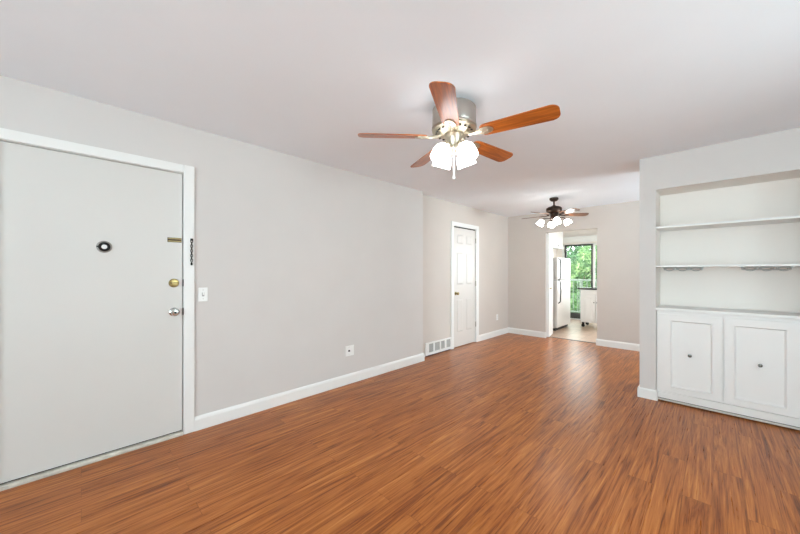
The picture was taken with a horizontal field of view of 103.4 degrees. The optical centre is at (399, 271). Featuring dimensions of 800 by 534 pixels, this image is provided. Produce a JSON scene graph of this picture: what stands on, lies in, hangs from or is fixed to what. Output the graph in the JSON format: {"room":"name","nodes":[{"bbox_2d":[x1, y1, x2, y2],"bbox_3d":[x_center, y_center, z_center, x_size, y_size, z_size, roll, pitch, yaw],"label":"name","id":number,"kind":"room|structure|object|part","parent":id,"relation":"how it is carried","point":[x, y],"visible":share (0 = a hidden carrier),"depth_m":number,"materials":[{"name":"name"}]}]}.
{"room":"empty living room","nodes":[
{"label":"empty living room","id":0,"kind":"room"},
{"bbox_2d":[0,75,422,416],"bbox_3d":[-2.139,0.062,2.233,0.218,2.445,6.801,0,0,45],"label":"wall","id":1,"kind":"structure","parent":0,"point":[300,261],"depth_m":3.01,"materials":[{"name":"beige paint"}]},
{"bbox_2d":[0,128,193,491],"bbox_3d":[-2.062,0.219,2.195,0.176,2.132,1.069,0,0,45],"label":"door","id":2,"kind":"structure","parent":1,"relation":"in","point":[97,244],"depth_m":2.13,"materials":[{"name":"white paint"}]},
{"bbox_3d":[-1.743,0.311,2.444,0.067,0.066,0.066,0,0,45],"label":"knob","id":3,"kind":"part","parent":2,"relation":"part of","materials":[{"name":"silver metal"}]},
{"bbox_3d":[-1.664,-0.161,2.525,0.016,0.215,0.021,0,0,45],"label":"chain","id":4,"kind":"part","parent":2,"relation":"part of","materials":[{"name":"black metal"}]},
{"bbox_2d":[198,287,207,300],"bbox_3d":[-1.616,0.184,2.594,0.016,0.113,0.066,0,0,45],"label":"light switch","id":5,"kind":"object","parent":1,"relation":"attached to","point":[202,292],"visible":1,"depth_m":2.59,"materials":[{"name":"white plastic"}]},
{"bbox_2d":[194,353,424,431],"bbox_3d":[-0.694,1.228,3.602,0.126,0.113,2.855,0,0,45],"label":"baseboard","id":6,"kind":"structure","parent":1,"relation":"attached to","point":[217,417],"depth_m":3.14,"materials":[{"name":"white paint"}]},
{"bbox_2d":[345,345,353,356],"bbox_3d":[-0.575,0.907,3.641,0.020,0.118,0.118,0,0,45],"label":"cable wall plate","id":7,"kind":"object","parent":1,"relation":"attached to","point":[349,350],"visible":1,"depth_m":3.64,"materials":[{"name":"white plastic"}]},
{"bbox_2d":[0,0,799,216],"bbox_3d":[1.746,-1.235,2.635,5.270,0.150,12.840,0,0,45],"label":"ceiling","id":8,"kind":"structure","parent":0,"point":[630,81],"depth_m":1.84,"materials":[{"name":"white paint"}]},
{"bbox_2d":[358,81,560,179],"bbox_3d":[0.411,-0.891,2.198,1.266,0.537,1.250,0,0,45],"label":"ceiling fan","id":9,"kind":"object","parent":8,"relation":"hanging from","point":[453,117],"visible":1,"depth_m":2.07,"materials":[{"name":"brown wood"}]},
{"bbox_3d":[-0.051,-0.932,2.168,0.470,0.006,0.136,0,13,-3],"label":"blade","id":10,"kind":"part","parent":9,"relation":"part of","materials":[{"name":"brown wood"}]},
{"bbox_3d":[0.223,-0.932,2.586,0.136,0.006,0.470,-14,5,-20],"label":"blade","id":11,"kind":"part","parent":9,"relation":"part of","materials":[{"name":"brown wood"}]},
{"bbox_3d":[0.273,-0.797,2.118,0.134,0.134,0.143,0,0,45],"label":"lamp shade","id":12,"kind":"part","parent":9,"relation":"part of","materials":[{"name":"white glass"}]},
{"bbox_3d":[0.282,-0.810,2.123,0.055,0.081,0.058,0,0,45],"label":"bulb","id":13,"kind":"part","parent":9,"relation":"part of","materials":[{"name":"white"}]},
{"bbox_3d":[0.304,-0.797,2.289,0.143,0.134,0.134,0,0,45],"label":"lamp shade","id":14,"kind":"part","parent":9,"relation":"part of","materials":[{"name":"white glass"}]},
{"bbox_3d":[0.262,-0.932,1.778,0.136,0.006,0.470,13,3,15],"label":"blade","id":15,"kind":"part","parent":9,"relation":"part of","materials":[{"name":"brown wood"}]},
{"bbox_3d":[0.363,-0.742,2.128,0.011,0.197,0.012,0,0,45],"label":"pull chain","id":16,"kind":"part","parent":9,"relation":"part of","materials":[{"name":"white plastic"}]},
{"bbox_3d":[0.374,-0.969,2.188,0.300,0.036,0.300,0,0,45],"label":"vented plate","id":17,"kind":"part","parent":9,"relation":"part of","materials":[{"name":"silver metal"}]},
{"bbox_3d":[0.475,-0.797,2.258,0.134,0.134,0.143,0,0,45],"label":"lamp shade","id":18,"kind":"part","parent":9,"relation":"part of","materials":[{"name":"white glass"}]},
{"bbox_3d":[0.438,-0.810,2.096,0.058,0.081,0.055,0,0,45],"label":"bulb","id":19,"kind":"part","parent":9,"relation":"part of","materials":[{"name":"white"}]},
{"bbox_3d":[0.444,-0.797,2.087,0.143,0.134,0.134,0,0,45],"label":"lamp shade","id":20,"kind":"part","parent":9,"relation":"part of","materials":[{"name":"white glass"}]},
{"bbox_3d":[0.705,-0.932,2.454,0.470,0.006,0.136,0,-13,-39],"label":"blade","id":21,"kind":"part","parent":9,"relation":"part of","materials":[{"name":"brown wood"}]},
{"bbox_3d":[0.729,-0.932,1.955,0.470,0.006,0.136,0,-13,33],"label":"blade","id":22,"kind":"part","parent":9,"relation":"part of","materials":[{"name":"brown wood"}]},
{"bbox_2d":[522,197,588,227],"bbox_3d":[2.385,-0.938,4.975,0.939,0.444,0.972,0,0,45],"label":"ceiling fan","id":23,"kind":"object","parent":8,"relation":"hanging from","point":[554,211],"visible":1,"depth_m":4.89,"materials":[{"name":"brown metal"}]},
{"bbox_3d":[2.216,-0.773,5.003,0.111,0.113,0.108,0,0,45],"label":"lamp shade","id":24,"kind":"part","parent":23,"relation":"part of","materials":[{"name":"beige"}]},
{"bbox_3d":[2.464,-0.773,5.151,0.108,0.113,0.111,0,0,45],"label":"lamp shade","id":25,"kind":"part","parent":23,"relation":"part of","materials":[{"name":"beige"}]},
{"bbox_3d":[2.363,-0.773,4.755,0.108,0.113,0.111,0,0,45],"label":"lamp shade","id":26,"kind":"part","parent":23,"relation":"part of","materials":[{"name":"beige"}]},
{"bbox_3d":[2.611,-0.773,4.903,0.111,0.113,0.108,0,0,45],"label":"lamp shade","id":27,"kind":"part","parent":23,"relation":"part of","materials":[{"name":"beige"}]},
{"bbox_3d":[2.478,-0.892,4.632,0.125,0.006,0.355,12,-2,-11],"label":"blade","id":28,"kind":"part","parent":23,"relation":"part of","materials":[{"name":"brown wood"}]},
{"bbox_3d":[2.739,-0.892,4.915,0.355,0.006,0.125,0,-12,7],"label":"blade","id":29,"kind":"part","parent":23,"relation":"part of","materials":[{"name":"brown wood"}]},
{"bbox_2d":[0,319,799,533],"bbox_3d":[1.746,1.345,2.635,5.270,0.120,12.840,0,0,45],"label":"floor","id":30,"kind":"structure","parent":0,"point":[508,433],"depth_m":2.10,"materials":[{"name":"red wood"}]},
{"bbox_2d":[553,257,569,330],"bbox_3d":[3.496,0.483,7.377,0.740,1.604,0.884,0,0,45],"label":"refrigerator","id":31,"kind":"object","parent":30,"relation":"on","point":[561,266],"visible":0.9,"depth_m":7.03,"materials":[{"name":"white metal"}]},
{"bbox_3d":[3.696,-0.075,7.179,0.063,0.488,0.884,0,0,45],"label":"freezer door","id":32,"kind":"part","parent":31,"relation":"part of","materials":[{"name":"white metal"}]},
{"bbox_3d":[3.696,0.697,7.179,0.063,1.032,0.884,0,0,45],"label":"door","id":33,"kind":"part","parent":31,"relation":"part of","materials":[{"name":"white metal"}]},
{"bbox_2d":[552,337,595,343],"bbox_3d":[3.254,1.282,5.962,0.874,0.006,0.044,0,0,45],"label":"floor strip","id":34,"kind":"object","parent":30,"relation":"on","point":[552,337],"visible":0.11,"depth_m":5.92,"materials":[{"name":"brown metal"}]},
{"bbox_2d":[577,287,596,326],"bbox_3d":[4.705,0.828,7.257,1.015,0.915,0.488,0,0,45],"label":"kitchen cart","id":35,"kind":"object","parent":30,"relation":"on","point":[588,295],"visible":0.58,"depth_m":7.31,"materials":[{"name":"white paint"}]},
{"bbox_2d":[577,287,596,289],"bbox_3d":[4.708,0.389,7.260,1.015,0.038,0.480,0,0,45],"label":"countertop","id":36,"kind":"structure","parent":35,"relation":"on","point":[584,288],"depth_m":7.35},
{"bbox_3d":[4.355,0.840,7.309,0.285,0.630,0.022,0,0,45],"label":"door","id":37,"kind":"part","parent":35,"relation":"part of","materials":[{"name":"white paint"}]},
{"bbox_3d":[4.564,0.463,7.104,0.870,0.095,0.018,0,0,45],"label":"apron rail","id":38,"kind":"part","parent":35,"relation":"part of","materials":[{"name":"white paint"}]},
{"bbox_2d":[657,310,799,429],"bbox_3d":[3.023,0.833,2.953,0.947,0.904,0.379,0,0,45],"label":"base cabinet","id":39,"kind":"object","parent":30,"relation":"on","point":[748,367],"visible":0.97,"depth_m":2.81,"materials":[{"name":"white paint"}]},
{"bbox_3d":[2.750,0.796,3.010,0.452,0.766,0.020,0,0,45],"label":"door","id":40,"kind":"part","parent":39,"relation":"part of","materials":[{"name":"white paint"}]},
{"bbox_2d":[656,305,799,318],"bbox_3d":[3.026,0.367,2.957,0.951,0.026,0.375,0,0,45],"label":"countertop","id":41,"kind":"structure","parent":39,"relation":"on","point":[741,312],"depth_m":2.84,"materials":[{"name":"white paint"}]},
{"bbox_3d":[2.921,1.213,2.845,0.939,0.056,0.016,0,0,45],"label":"rail","id":42,"kind":"part","parent":39,"relation":"part of","materials":[{"name":"white paint"}]},
{"bbox_3d":[3.079,0.796,2.684,0.454,0.766,0.020,0,0,45],"label":"door","id":43,"kind":"part","parent":39,"relation":"part of","materials":[{"name":"white paint"}]},
{"bbox_2d":[423,195,556,353],"bbox_3d":[2.325,0.062,6.849,0.158,2.445,6.039,0,0,45],"label":"wall","id":44,"kind":"structure","parent":0,"point":[438,214],"depth_m":5.24,"materials":[{"name":"beige paint"}]},
{"bbox_2d":[425,337,450,356],"bbox_3d":[0.614,1.181,4.997,0.020,0.208,0.653,0,0,45],"label":"air vent","id":45,"kind":"object","parent":44,"relation":"in","point":[431,348],"visible":1,"depth_m":4.97,"materials":[{"name":"white metal"}]},
{"bbox_2d":[451,221,478,349],"bbox_3d":[1.130,0.220,5.564,0.151,2.130,0.861,0,0,45],"label":"door","id":46,"kind":"structure","parent":44,"relation":"in","point":[464,237],"depth_m":5.54,"materials":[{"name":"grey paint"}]},
{"bbox_2d":[479,327,507,340],"bbox_3d":[1.876,1.228,6.273,0.016,0.113,1.198,0,0,45],"label":"baseboard","id":47,"kind":"structure","parent":44,"relation":"attached to","point":[485,336],"depth_m":6.23,"materials":[{"name":"white paint"}]},
{"bbox_2d":[549,232,562,248],"bbox_3d":[3.553,-0.850,7.743,0.384,0.500,1.600,0,0,45],"label":"upper cabinet","id":48,"kind":"object","parent":44,"relation":"attached to","point":[557,236],"visible":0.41,"depth_m":7.94,"materials":[{"name":"white paint"}]},
{"bbox_2d":[508,200,639,343],"bbox_3d":[4.051,0.062,5.045,5.150,2.445,0.120,0,0,45],"label":"wall","id":49,"kind":"structure","parent":0,"point":[617,225],"depth_m":5.51,"materials":[{"name":"beige paint"}]},
{"bbox_2d":[508,327,545,337],"bbox_3d":[2.563,1.228,6.424,0.780,0.113,0.016,0,0,45],"label":"baseboard","id":50,"kind":"structure","parent":49,"relation":"attached to","point":[510,330],"depth_m":6.40,"materials":[{"name":"white paint"}]},
{"bbox_2d":[546,233,552,336],"bbox_3d":[3.019,0.251,6.338,0.095,2.032,0.437,0,0,35],"label":"door frame","id":51,"kind":"structure","parent":49,"relation":"in","point":[549,238],"depth_m":6.19,"materials":[{"name":"white paint"}]},
{"bbox_2d":[596,339,639,350],"bbox_3d":[4.638,1.228,4.368,3.362,0.113,0.016,0,0,45],"label":"baseboard","id":52,"kind":"structure","parent":49,"relation":"attached to","point":[600,342],"depth_m":5.31,"materials":[{"name":"white paint"}]},
{"bbox_2d":[557,229,596,257],"bbox_3d":[5.907,0.062,7.465,4.120,2.445,0.120,0,0,45],"label":"wall","id":53,"kind":"structure","parent":0,"point":[589,232],"depth_m":8.50,"materials":[{"name":"white paint"}]},
{"bbox_2d":[562,243,596,319],"bbox_3d":[5.193,0.263,8.172,1.830,2.045,0.120,0,0,45],"label":"window","id":54,"kind":"structure","parent":53,"relation":"in","point":[573,315],"depth_m":8.36,"materials":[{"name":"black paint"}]},
{"bbox_3d":[5.426,0.259,7.908,1.044,2.009,0.036,0,0,45],"label":"sash","id":55,"kind":"part","parent":54,"relation":"part of","materials":[{"name":"white paint"}]},
{"bbox_2d":[563,235,596,242],"bbox_3d":[5.107,-0.870,8.113,1.930,0.160,0.085,0,0,45],"label":"blind valance","id":56,"kind":"object","parent":53,"relation":"attached to","point":[591,238],"visible":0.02,"depth_m":8.38,"materials":[{"name":"white paint"}]},
{"bbox_2d":[640,127,799,389],"bbox_3d":[3.512,0.062,2.577,2.440,2.445,0.495,0,0,45],"label":"wall","id":57,"kind":"structure","parent":0,"point":[777,194],"depth_m":3.04,"materials":[{"name":"white paint"}]},
{"bbox_2d":[637,384,657,400],"bbox_3d":[2.686,1.234,3.384,0.162,0.103,0.511,0,0,45],"label":"baseboard","id":58,"kind":"structure","parent":57,"relation":"attached to","point":[642,392],"depth_m":3.20,"materials":[{"name":"white paint"}]},
{"bbox_2d":[656,215,799,231],"bbox_3d":[3.032,-0.446,2.963,0.953,0.021,0.360,0,0,45],"label":"wall shelf","id":59,"kind":"object","parent":57,"relation":"attached to","point":[785,219],"visible":1,"depth_m":2.89,"materials":[{"name":"white paint"}]},
{"bbox_2d":[656,264,799,266],"bbox_3d":[3.032,-0.058,2.963,0.953,0.017,0.360,0,0,45],"label":"wall shelf","id":60,"kind":"object","parent":57,"relation":"attached to","point":[737,265],"visible":1,"depth_m":2.81,"materials":[{"name":"white paint"}]},
{"bbox_2d":[662,267,702,270],"bbox_3d":[2.823,-0.028,3.149,0.305,0.042,0.281,0,0,45],"label":"stemware rack","id":61,"kind":"object","parent":60,"relation":"attached to","point":[665,268],"visible":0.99,"depth_m":3.07,"materials":[{"name":"grey metal"}]},
{"bbox_2d":[741,266,793,270],"bbox_3d":[3.202,-0.028,2.773,0.299,0.042,0.281,0,0,45],"label":"stemware rack","id":62,"kind":"object","parent":60,"relation":"attached to","point":[757,267],"visible":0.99,"depth_m":2.72,"materials":[{"name":"grey metal"}]},
{"bbox_3d":[5.501,1.405,8.888,6.300,0.160,1.330,0,0,45],"label":"floor","id":63,"kind":"structure","parent":0,"visible":0},
{"bbox_2d":[567,279,596,312],"bbox_3d":[5.509,0.770,9.634,3.860,1.110,0.060,0,0,45],"label":"balcony railing","id":64,"kind":"object","parent":63,"relation":"on","point":[573,280],"visible":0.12,"depth_m":9.67,"materials":[{"name":"grey paint"}]},
{"bbox_3d":[5.509,0.797,9.634,0.060,1.055,0.056,0,0,45],"label":"post","id":65,"kind":"part","parent":64,"relation":"part of","materials":[{"name":"white metal"}]},
{"bbox_3d":[5.509,0.242,9.634,3.860,0.055,0.060,0,0,45],"label":"rail","id":66,"kind":"part","parent":64,"relation":"part of","materials":[{"name":"grey paint"}]},
{"label":"outside","id":67,"kind":"structure","parent":0,"visible":0},
{"bbox_3d":[14.366,4.385,21.594,50.000,0.200,29.100,0,0,45],"label":"ground","id":68,"kind":"structure","parent":67,"visible":0},
{"bbox_2d":[570,292,578,312],"bbox_3d":[6.073,2.450,10.652,1.523,3.696,1.373,0,0,19],"label":"tree","id":69,"kind":"object","parent":68,"relation":"on","point":[575,294],"visible":0.13,"depth_m":10.39,"materials":[{"name":"green plant"}]},
{"bbox_2d":[567,246,589,273],"bbox_3d":[10.105,1.111,17.406,5.777,6.363,4.811,0,0,45],"label":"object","id":70,"kind":"object","parent":68,"relation":"on","point":[571,253],"visible":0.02,"depth_m":16.90,"materials":[{"name":"green plant"}]},
{"bbox_2d":[570,245,596,298],"bbox_3d":[7.544,1.561,12.496,3.349,5.466,2.511,0,0,45],"label":"tree","id":71,"kind":"object","parent":68,"relation":"on","point":[576,269],"visible":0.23,"depth_m":12.09,"materials":[{"name":"green plant"}]}
]}

